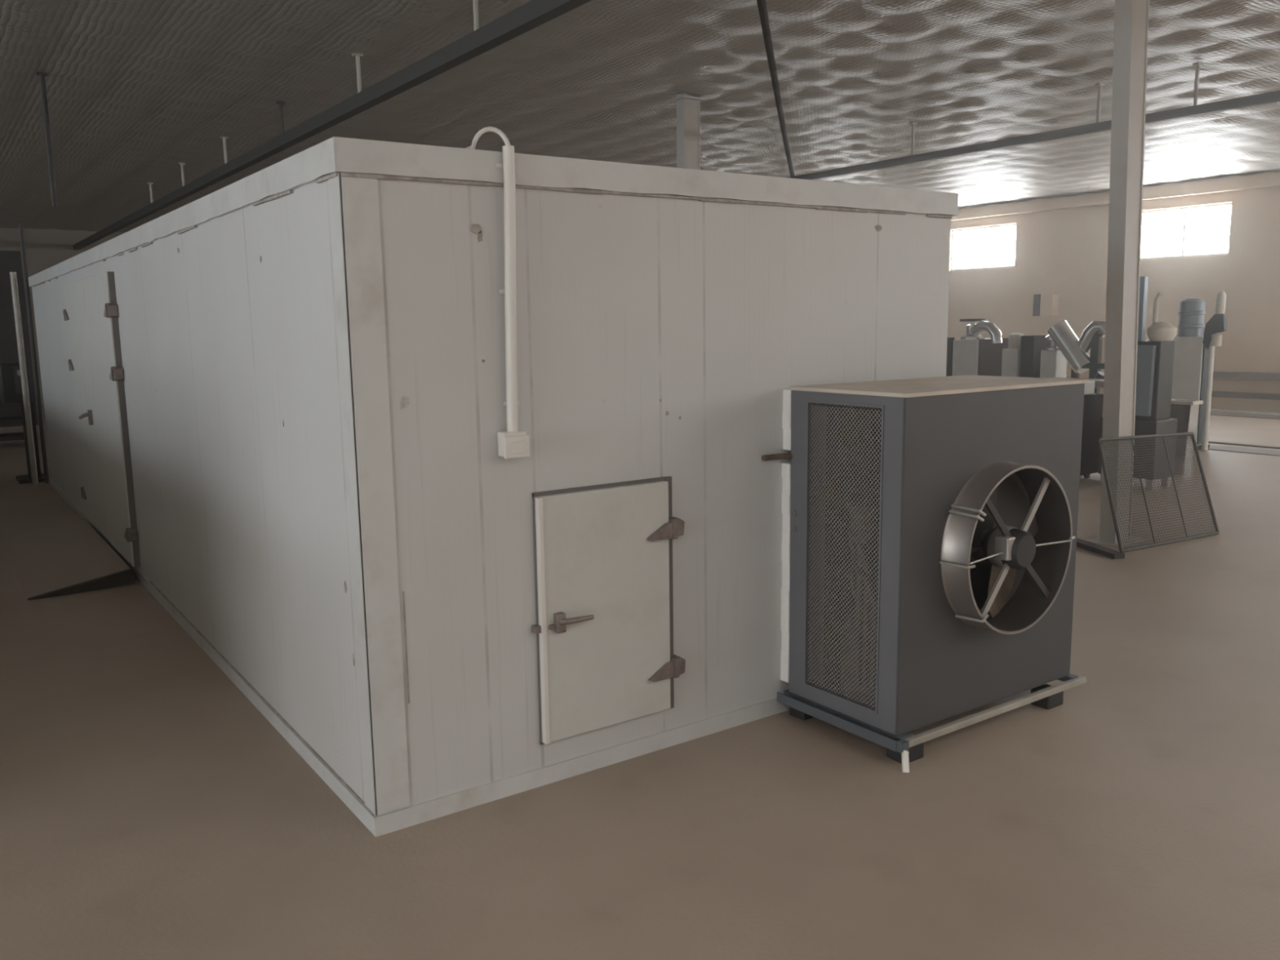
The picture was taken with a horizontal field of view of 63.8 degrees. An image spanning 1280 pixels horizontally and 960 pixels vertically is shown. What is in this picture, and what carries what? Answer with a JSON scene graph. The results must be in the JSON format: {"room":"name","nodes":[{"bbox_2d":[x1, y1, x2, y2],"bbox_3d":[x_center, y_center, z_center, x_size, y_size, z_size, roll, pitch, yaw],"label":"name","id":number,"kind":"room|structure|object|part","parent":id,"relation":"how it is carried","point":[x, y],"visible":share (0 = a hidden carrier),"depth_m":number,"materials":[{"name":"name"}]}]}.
{"room":"industrial warehouse","nodes":[
{"label":"industrial warehouse","id":0,"kind":"room"},
{"bbox_2d":[0,227,124,403],"bbox_3d":[-11.801,-4.078,24.612,27.600,4.200,0.200,-7,11,-35],"label":"wall","id":1,"kind":"structure","parent":0,"point":[45,249],"depth_m":23.21,"materials":[{"name":"paint"}]},
{"bbox_2d":[0,403,1279,959],"bbox_3d":[-2.226,0.030,11.503,27.600,0.200,33.400,-7,11,-35],"label":"floor","id":2,"kind":"structure","parent":0,"point":[149,809],"depth_m":3.46,"materials":[{"name":"concrete"}]},
{"bbox_2d":[0,400,24,441],"bbox_3d":[-9.818,-0.958,14.368,2.220,1.100,0.600,-7,11,-35],"label":"rack","id":3,"kind":"object","parent":2,"relation":"on","point":[10,420],"visible":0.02,"depth_m":14.67,"materials":[{"name":"grey metal"}]},
{"bbox_2d":[0,400,21,407],"bbox_3d":[-9.819,-1.017,14.359,2.220,0.060,0.600,-7,11,-34],"label":"shelf","id":4,"kind":"object","parent":3,"relation":"attached to","point":[2,404],"depth_m":14.60,"materials":[{"name":"grey metal"}]},
{"bbox_2d":[0,416,22,424],"bbox_3d":[-9.815,-0.780,14.396,2.220,0.060,0.600,-7,11,-34],"label":"shelf","id":5,"kind":"object","parent":3,"relation":"attached to","point":[10,420],"depth_m":14.68,"materials":[{"name":"grey metal"}]},
{"bbox_2d":[0,431,24,441],"bbox_3d":[-9.812,-0.543,14.432,2.220,0.060,0.600,-7,11,-34],"label":"shelf","id":6,"kind":"object","parent":3,"relation":"attached to","point":[11,436],"depth_m":14.71,"materials":[{"name":"grey metal"}]},
{"bbox_2d":[0,250,38,426],"bbox_3d":[-12.417,-2.272,16.903,4.100,3.000,0.400,-7,11,-35],"label":"boards","id":7,"kind":"object","parent":2,"relation":"on","point":[10,260],"visible":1,"depth_m":17.72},
{"bbox_2d":[0,362,44,484],"bbox_3d":[-6.801,-0.636,11.339,0.340,1.300,0.450,-7,11,-35],"label":"cabinet","id":8,"kind":"object","parent":2,"relation":"on","point":[11,386],"visible":0.7,"depth_m":11.15,"materials":[{"name":"metal"}]},
{"bbox_3d":[-6.691,-1.086,11.127,0.130,0.290,0.014,-7,11,-34],"label":"plate","id":9,"kind":"part","parent":8,"relation":"part of","materials":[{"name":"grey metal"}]},
{"bbox_3d":[-6.768,-0.016,11.452,0.280,0.040,0.450,-7,11,-34],"label":"foot plate","id":10,"kind":"part","parent":8,"relation":"part of","materials":[{"name":"black metal"}]},
{"bbox_3d":[-6.739,-0.451,11.379,0.110,0.840,0.200,-7,11,-34],"label":"leg","id":11,"kind":"part","parent":8,"relation":"part of","materials":[{"name":"grey metal"}]},
{"bbox_2d":[9,271,38,484],"bbox_3d":[-6.597,-1.075,11.020,0.059,2.260,0.059,-7,11,-35],"label":"pipe","id":12,"kind":"object","parent":2,"relation":"on","point":[12,274],"visible":1,"depth_m":11.00,"materials":[{"name":"grey metal"}]},
{"bbox_2d":[17,224,49,483],"bbox_3d":[-6.482,-1.323,11.004,0.044,2.750,0.044,-7,11,-35],"label":"upright pole","id":13,"kind":"object","parent":2,"relation":"on","point":[20,226],"visible":1,"depth_m":10.98,"materials":[{"name":"grey metal"}]},
{"bbox_2d":[0,517,133,600],"bbox_3d":[-4.217,0.528,7.473,0.598,0.104,2.355,-7,11,-35],"label":"ramp","id":14,"kind":"object","parent":2,"relation":"on","point":[71,557],"visible":1,"depth_m":7.19,"materials":[{"name":"grey metal"}]},
{"bbox_2d":[27,136,958,836],"bbox_3d":[-2.509,-0.613,7.832,2.954,2.200,9.710,-7,11,-35],"label":"cold room","id":15,"kind":"structure","parent":2,"relation":"on","point":[277,396],"depth_m":3.77,"materials":[{"name":"white metal"}]},
{"bbox_3d":[-4.275,-0.561,7.960,0.041,1.910,1.086,-7,11,-34],"label":"door","id":16,"kind":"part","parent":15,"relation":"part of","materials":[{"name":"white metal"}]},
{"bbox_3d":[-4.136,-0.468,7.669,0.079,0.110,0.142,-7,11,-34],"label":"door handle","id":17,"kind":"part","parent":15,"relation":"part of","materials":[{"name":"metal"}]},
{"bbox_3d":[-3.649,-0.434,7.078,0.041,1.910,1.076,-7,11,-34],"label":"door","id":18,"kind":"part","parent":15,"relation":"part of","materials":[{"name":"white metal"}]},
{"bbox_3d":[-3.618,-1.525,6.957,0.118,0.100,9.640,-7,11,-34],"label":"trim","id":19,"kind":"part","parent":15,"relation":"part of","materials":[{"name":"white metal"}]},
{"bbox_3d":[-0.856,0.081,3.274,0.121,2.030,0.096,-7,11,-34],"label":"corner trim","id":20,"kind":"part","parent":15,"relation":"part of","materials":[{"name":"white metal"}]},
{"bbox_2d":[466,126,519,431],"bbox_3d":[-0.500,-0.651,3.400,0.208,0.988,0.069,2,9,17],"label":"conduit","id":21,"kind":"object","parent":15,"relation":"attached to","point":[508,166],"visible":0.96,"depth_m":3.36,"materials":[{"name":"white plastic"}]},
{"bbox_2d":[497,430,529,458],"bbox_3d":[-0.424,-0.120,3.455,0.094,0.087,0.069,-7,11,-35],"label":"switch box","id":22,"kind":"object","parent":15,"relation":"attached to","point":[511,445],"visible":0.99,"depth_m":3.43,"materials":[{"name":"white plastic"}]},
{"bbox_3d":[-0.345,0.501,3.618,0.016,0.891,0.033,-7,11,-34],"label":"edge trim","id":23,"kind":"part","parent":15,"relation":"part of","materials":[{"name":"white plastic"}]},
{"bbox_3d":[-0.243,0.501,3.642,0.155,0.070,0.056,-7,11,-34],"label":"latch handle","id":24,"kind":"part","parent":15,"relation":"part of","materials":[{"name":"metal"}]},
{"bbox_3d":[-0.120,0.472,3.777,0.551,0.893,0.031,-7,11,-34],"label":"hatch door","id":25,"kind":"part","parent":15,"relation":"part of","materials":[{"name":"white metal"}]},
{"bbox_3d":[0.234,-1.106,3.876,2.850,0.100,0.118,-7,11,-34],"label":"trim","id":26,"kind":"part","parent":15,"relation":"part of","materials":[{"name":"white metal"}]},
{"bbox_2d":[670,93,706,169],"bbox_3d":[0.512,-1.976,10.639,0.340,3.950,0.280,-7,11,-35],"label":"steel column","id":27,"kind":"structure","parent":2,"relation":"on","point":[688,113],"depth_m":10.35,"materials":[{"name":"metal"}]},
{"bbox_3d":[0.485,-3.827,10.354,0.280,0.015,0.220,-7,11,-34],"label":"cap plate","id":28,"kind":"part","parent":27,"relation":"part of","materials":[{"name":"paint"}]},
{"bbox_2d":[761,374,1087,772],"bbox_3d":[1.245,0.298,4.266,1.305,1.390,0.778,-7,11,-35],"label":"condenser unit","id":29,"kind":"object","parent":2,"relation":"on","point":[930,524],"visible":1,"depth_m":4.04,"materials":[{"name":"grey paint"}]},
{"bbox_3d":[1.076,0.210,4.550,1.086,1.270,0.012,-7,11,-34],"label":"panel","id":30,"kind":"part","parent":29,"relation":"part of","materials":[{"name":"grey paint"}]},
{"bbox_3d":[0.784,0.289,4.003,0.004,1.180,0.400,-7,11,-34],"label":"grille frame","id":31,"kind":"part","parent":29,"relation":"part of","materials":[{"name":"grey paint"}]},
{"bbox_2d":[806,402,881,709],"bbox_3d":[0.789,0.288,4.006,0.002,1.160,0.380,-7,11,-35],"label":"grille","id":32,"kind":"object","parent":29,"relation":"attached to","point":[813,687],"depth_m":4.00,"materials":[{"name":"grey metal"}]},
{"bbox_3d":[0.805,0.946,4.103,0.105,0.040,0.645,-7,11,-34],"label":"rail","id":33,"kind":"part","parent":29,"relation":"part of","materials":[{"name":"grey metal"}]},
{"bbox_3d":[0.790,0.298,4.009,0.012,1.270,0.578,-7,11,-34],"label":"panel","id":34,"kind":"part","parent":29,"relation":"part of","materials":[{"name":"grey paint"}]},
{"bbox_3d":[1.235,-0.390,4.214,1.126,0.014,0.598,-7,11,-34],"label":"panel","id":35,"kind":"part","parent":29,"relation":"part of","materials":[{"name":"grey metal"}]},
{"bbox_3d":[1.237,0.397,4.039,0.257,0.296,0.079,-7,11,-34],"label":"blade","id":36,"kind":"part","parent":29,"relation":"part of","materials":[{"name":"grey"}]},
{"bbox_3d":[1.271,0.090,4.019,0.296,0.257,0.079,-7,11,-34],"label":"blade","id":37,"kind":"part","parent":29,"relation":"part of","materials":[{"name":"grey metal"}]},
{"bbox_3d":[1.409,0.277,4.082,1.110,1.270,0.012,-7,11,-34],"label":"panel","id":38,"kind":"part","parent":29,"relation":"part of","materials":[{"name":"grey paint"}]},
{"bbox_3d":[1.448,0.926,4.174,1.190,0.026,0.055,-7,11,-34],"label":"rail","id":39,"kind":"part","parent":29,"relation":"part of","materials":[{"name":"white metal"}]},
{"bbox_3d":[1.488,0.413,4.220,0.296,0.257,0.079,-7,11,-34],"label":"blade","id":40,"kind":"part","parent":29,"relation":"part of","materials":[{"name":"grey metal"}]},
{"bbox_3d":[1.443,0.265,4.029,0.155,0.155,0.160,-7,11,-34],"label":"fan motor","id":41,"kind":"part","parent":29,"relation":"part of","materials":[{"name":"grey plastic"}]},
{"bbox_3d":[1.522,0.106,4.199,0.257,0.296,0.079,-7,11,-34],"label":"blade","id":42,"kind":"part","parent":29,"relation":"part of","materials":[{"name":"grey metal"}]},
{"bbox_3d":[1.715,0.834,4.717,0.040,0.028,0.620,-7,11,-34],"label":"rail","id":43,"kind":"part","parent":29,"relation":"part of","materials":[{"name":"grey metal"}]},
{"bbox_2d":[946,318,1008,376],"bbox_3d":[4.936,-1.476,14.621,0.750,1.618,0.833,-7,11,-35],"label":"machine","id":44,"kind":"object","parent":2,"relation":"on","point":[975,354],"visible":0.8,"depth_m":14.42,"materials":[{"name":"metal"}]},
{"bbox_3d":[4.439,-1.358,14.751,0.060,1.360,0.080,-7,11,-34],"label":"post","id":45,"kind":"part","parent":44,"relation":"part of","materials":[{"name":"metal"}]},
{"bbox_2d":[1001,333,1023,377],"bbox_3d":[5.112,-1.290,14.046,0.250,1.420,0.250,-7,11,-35],"label":"stand","id":46,"kind":"object","parent":2,"relation":"on","point":[1011,361],"visible":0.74,"depth_m":13.89,"materials":[{"name":"metal"}]},
{"bbox_2d":[1008,333,1023,348],"bbox_3d":[5.102,-1.886,13.947,0.200,0.210,0.200,-7,11,-34],"label":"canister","id":47,"kind":"object","parent":46,"relation":"on","point":[1014,339],"depth_m":13.87,"materials":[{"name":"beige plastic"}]},
{"bbox_2d":[1019,335,1048,377],"bbox_3d":[5.282,-1.240,13.810,0.390,1.390,0.240,-7,11,-35],"label":"control panel","id":48,"kind":"object","parent":2,"relation":"on","point":[1031,347],"visible":0.32,"depth_m":13.63,"materials":[{"name":"grey metal"}]},
{"bbox_2d":[1040,320,1106,393],"bbox_3d":[5.611,-1.260,13.261,0.329,1.587,0.944,-7,11,-35],"label":"machine","id":49,"kind":"object","parent":2,"relation":"on","point":[1064,347],"visible":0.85,"depth_m":13.12,"materials":[{"name":"metal"}]},
{"bbox_3d":[5.768,-1.147,13.063,0.080,1.420,0.110,-7,11,-34],"label":"post","id":50,"kind":"part","parent":49,"relation":"part of","materials":[{"name":"metal"}]},
{"bbox_2d":[1048,377,1103,387],"bbox_3d":[5.602,-0.808,12.717,0.350,0.860,1.360,-7,11,-35],"label":"table","id":51,"kind":"object","parent":2,"relation":"on","point":[1099,383],"visible":0.12,"depth_m":12.59,"materials":[{"name":"paint"}]},
{"bbox_2d":[1080,380,1103,477],"bbox_3d":[4.444,-0.505,10.400,0.430,0.999,0.230,-7,11,-35],"label":"machine","id":52,"kind":"object","parent":2,"relation":"on","point":[1093,402],"visible":0.34,"depth_m":10.32,"materials":[{"name":"grey metal"}]},
{"bbox_2d":[1076,537,1124,559],"bbox_3d":[3.212,0.477,7.322,0.080,0.035,0.620,-3,9,-11],"label":"batten","id":53,"kind":"object","parent":2,"relation":"on","point":[1096,548],"visible":0.64,"depth_m":7.19,"materials":[{"name":"grey metal"}]},
{"bbox_2d":[1085,0,1149,546],"bbox_3d":[3.413,-1.490,7.237,0.483,3.958,0.280,-7,11,-35],"label":"steel column","id":54,"kind":"structure","parent":2,"relation":"on","point":[1131,16],"depth_m":7.15,"materials":[{"name":"metal"}]},
{"bbox_3d":[3.500,0.445,7.577,0.340,0.012,0.280,-10,12,-34],"label":"plate","id":55,"kind":"part","parent":54,"relation":"part of","materials":[{"name":"paint"}]},
{"bbox_2d":[1097,276,1177,489],"bbox_3d":[4.829,-0.935,9.874,0.390,2.000,0.605,-7,11,-35],"label":"machine","id":56,"kind":"object","parent":2,"relation":"on","point":[1155,356],"visible":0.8,"depth_m":9.68,"materials":[{"name":"paint"}]},
{"bbox_2d":[1146,321,1176,341],"bbox_3d":[4.887,-1.394,9.630,0.250,0.180,0.250,-7,11,-34],"label":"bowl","id":57,"kind":"object","parent":56,"relation":"on","point":[1160,331],"depth_m":9.55,"materials":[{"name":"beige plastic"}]},
{"bbox_2d":[1097,431,1219,552],"bbox_3d":[3.767,0.057,7.472,1.274,0.804,0.206,-6,10,-29],"label":"mesh panel","id":58,"kind":"object","parent":2,"relation":"on","point":[1122,549],"visible":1,"depth_m":7.45,"materials":[{"name":"grey metal"}]},
{"bbox_2d":[1169,399,1203,475],"bbox_3d":[5.606,-0.444,10.666,0.200,0.765,0.310,-7,11,-35],"label":"bin","id":59,"kind":"object","parent":2,"relation":"on","point":[1185,411],"visible":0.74,"depth_m":10.57,"materials":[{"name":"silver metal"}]},
{"bbox_2d":[1171,291,1227,450],"bbox_3d":[6.818,-1.325,12.542,0.354,1.900,0.640,-7,11,-35],"label":"machine","id":60,"kind":"object","parent":2,"relation":"on","point":[1194,353],"visible":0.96,"depth_m":12.46,"materials":[{"name":"metal"}]},
{"bbox_3d":[6.859,-1.768,12.260,0.080,0.420,0.240,-7,11,-34],"label":"arm","id":61,"kind":"part","parent":60,"relation":"part of","materials":[{"name":"paint"}]},
{"bbox_2d":[1207,440,1279,456],"bbox_3d":[10.446,0.227,8.303,0.770,0.020,13.200,-7,11,-35],"label":"trim","id":62,"kind":"structure","parent":2,"relation":"on","point":[1215,447],"depth_m":12.55,"materials":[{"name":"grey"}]},
{"bbox_2d":[1210,408,1279,419],"bbox_3d":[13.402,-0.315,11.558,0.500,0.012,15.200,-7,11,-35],"label":"trim","id":63,"kind":"structure","parent":2,"relation":"on","point":[1213,413],"depth_m":16.59,"materials":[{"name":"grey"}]},
{"bbox_2d":[0,0,1279,232],"bbox_3d":[-2.269,-3.928,10.952,27.692,0.076,33.478,-7,11,-35],"label":"ceiling","id":64,"kind":"structure","parent":0,"point":[136,90],"depth_m":9.99,"materials":[{"name":"silver metal"}]},
{"bbox_2d":[35,71,57,206],"bbox_3d":[-5.266,-3.026,9.152,0.080,1.145,0.050,-7,11,-35],"label":"rod","id":65,"kind":"object","parent":64,"relation":"hanging from","point":[42,74],"visible":1,"depth_m":9.13,"materials":[{"name":"grey metal"}]},
{"bbox_2d":[146,182,153,203],"bbox_3d":[-7.624,-4.461,16.039,0.080,0.340,0.050,-7,11,-35],"label":"rod","id":66,"kind":"object","parent":64,"relation":"hanging from","point":[148,183],"visible":0.8,"depth_m":16.02,"materials":[{"name":"grey metal"}]},
{"bbox_2d":[178,162,185,186],"bbox_3d":[-6.301,-4.193,14.176,0.080,0.340,0.050,-7,11,-35],"label":"rod","id":67,"kind":"object","parent":64,"relation":"hanging from","point":[181,164],"visible":0.78,"depth_m":14.16,"materials":[{"name":"grey metal"}]},
{"bbox_2d":[220,136,228,164],"bbox_3d":[-4.950,-3.919,12.273,0.080,0.340,0.050,-7,11,-35],"label":"rod","id":68,"kind":"object","parent":64,"relation":"hanging from","point":[224,138],"visible":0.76,"depth_m":12.25,"materials":[{"name":"grey metal"}]},
{"bbox_2d":[275,101,284,133],"bbox_3d":[-3.628,-3.651,10.410,0.080,0.340,0.050,-7,11,-35],"label":"rod","id":69,"kind":"object","parent":64,"relation":"hanging from","point":[280,103],"visible":0.76,"depth_m":10.39,"materials":[{"name":"grey metal"}]},
{"bbox_2d":[351,53,363,93],"bbox_3d":[-2.357,-3.393,8.620,0.080,0.340,0.050,-7,11,-35],"label":"rod","id":70,"kind":"object","parent":64,"relation":"hanging from","point":[357,56],"visible":0.78,"depth_m":8.61,"materials":[{"name":"grey metal"}]},
{"bbox_2d":[472,0,479,31],"bbox_3d":[-1.093,-3.137,6.839,0.080,0.340,0.050,-7,11,-35],"label":"rod","id":71,"kind":"object","parent":64,"relation":"hanging from","point":[475,2],"visible":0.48,"depth_m":6.83,"materials":[{"name":"grey metal"}]},
{"bbox_2d":[72,0,591,249],"bbox_3d":[-3.424,-3.393,10.160,0.100,0.110,32.960,-7,11,-35],"label":"beam","id":72,"kind":"structure","parent":71,"relation":"hanging from","point":[533,14],"depth_m":8.11,"materials":[{"name":"grey metal"}]},
{"bbox_2d":[756,0,795,178],"bbox_3d":[1.248,-3.300,9.146,0.057,0.110,9.193,1,9,10],"label":"pipe","id":73,"kind":"object","parent":72,"relation":"attached to","point":[762,5],"visible":0.9,"depth_m":7.72,"materials":[{"name":"brown"}]},
{"bbox_2d":[909,121,917,155],"bbox_3d":[3.189,-3.979,12.017,0.080,0.380,0.050,-7,11,-35],"label":"rod","id":74,"kind":"object","parent":64,"relation":"hanging from","point":[913,123],"visible":1,"depth_m":12.00,"materials":[{"name":"paint"}]},
{"bbox_2d":[1095,82,1104,122],"bbox_3d":[4.523,-3.709,10.138,0.080,0.380,0.050,-7,11,-35],"label":"rod","id":75,"kind":"object","parent":64,"relation":"hanging from","point":[1099,85],"visible":1,"depth_m":10.12,"materials":[{"name":"paint"}]},
{"bbox_2d":[786,90,1279,180],"bbox_3d":[1.911,-4.016,13.857,0.080,0.080,32.960,-7,11,-35],"label":"beam","id":76,"kind":"structure","parent":75,"relation":"hanging from","point":[1273,96],"depth_m":10.59,"materials":[{"name":"grey metal"}]},
{"bbox_2d":[1192,62,1203,105],"bbox_3d":[5.069,-3.598,9.369,0.080,0.380,0.050,-7,11,-35],"label":"rod","id":77,"kind":"object","parent":64,"relation":"hanging from","point":[1197,64],"visible":1,"depth_m":9.35,"materials":[{"name":"paint"}]},
{"bbox_2d":[946,171,1279,412],"bbox_3d":[8.950,-3.506,18.928,0.200,4.200,33.000,-7,11,-35],"label":"wall","id":78,"kind":"structure","parent":0,"point":[1064,252],"depth_m":18.34,"materials":[{"name":"beige paint"}]},
{"bbox_2d":[951,223,1016,271],"bbox_3d":[7.137,-4.809,21.318,0.060,0.860,1.620,-7,11,-35],"label":"window","id":79,"kind":"structure","parent":78,"relation":"in","point":[993,246],"depth_m":21.31,"materials":[{"name":"white glass"}]},
{"bbox_2d":[1032,293,1058,315],"bbox_3d":[7.922,-3.415,20.075,0.200,0.420,0.420,-7,11,-35],"label":"upper cabinet","id":80,"kind":"object","parent":78,"relation":"attached to","point":[1044,304],"visible":1,"depth_m":19.99,"materials":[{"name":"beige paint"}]},
{"bbox_3d":[7.768,-3.422,20.138,0.020,0.420,0.140,-7,11,-34],"label":"open door","id":81,"kind":"part","parent":80,"relation":"part of","materials":[{"name":"brown"}]},
{"bbox_2d":[951,172,1279,221],"bbox_3d":[8.787,-5.129,18.578,0.140,0.200,33.000,-7,11,-35],"label":"ceiling beam","id":82,"kind":"structure","parent":78,"relation":"attached to","point":[1268,180],"depth_m":18.22,"materials":[{"name":"beige paint"}]},
{"bbox_2d":[1140,202,1231,259],"bbox_3d":[9.517,-4.327,17.965,0.060,0.860,1.620,-7,11,-35],"label":"window","id":83,"kind":"structure","parent":78,"relation":"in","point":[1202,230],"depth_m":17.93,"materials":[{"name":"white glass"}]},
{"bbox_2d":[1211,371,1279,399],"bbox_3d":[13.713,-0.860,12.194,0.160,0.435,16.000,-7,11,-35],"label":"trim","id":84,"kind":"structure","parent":78,"relation":"attached to","point":[1216,375],"depth_m":17.18,"materials":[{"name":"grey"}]}
]}

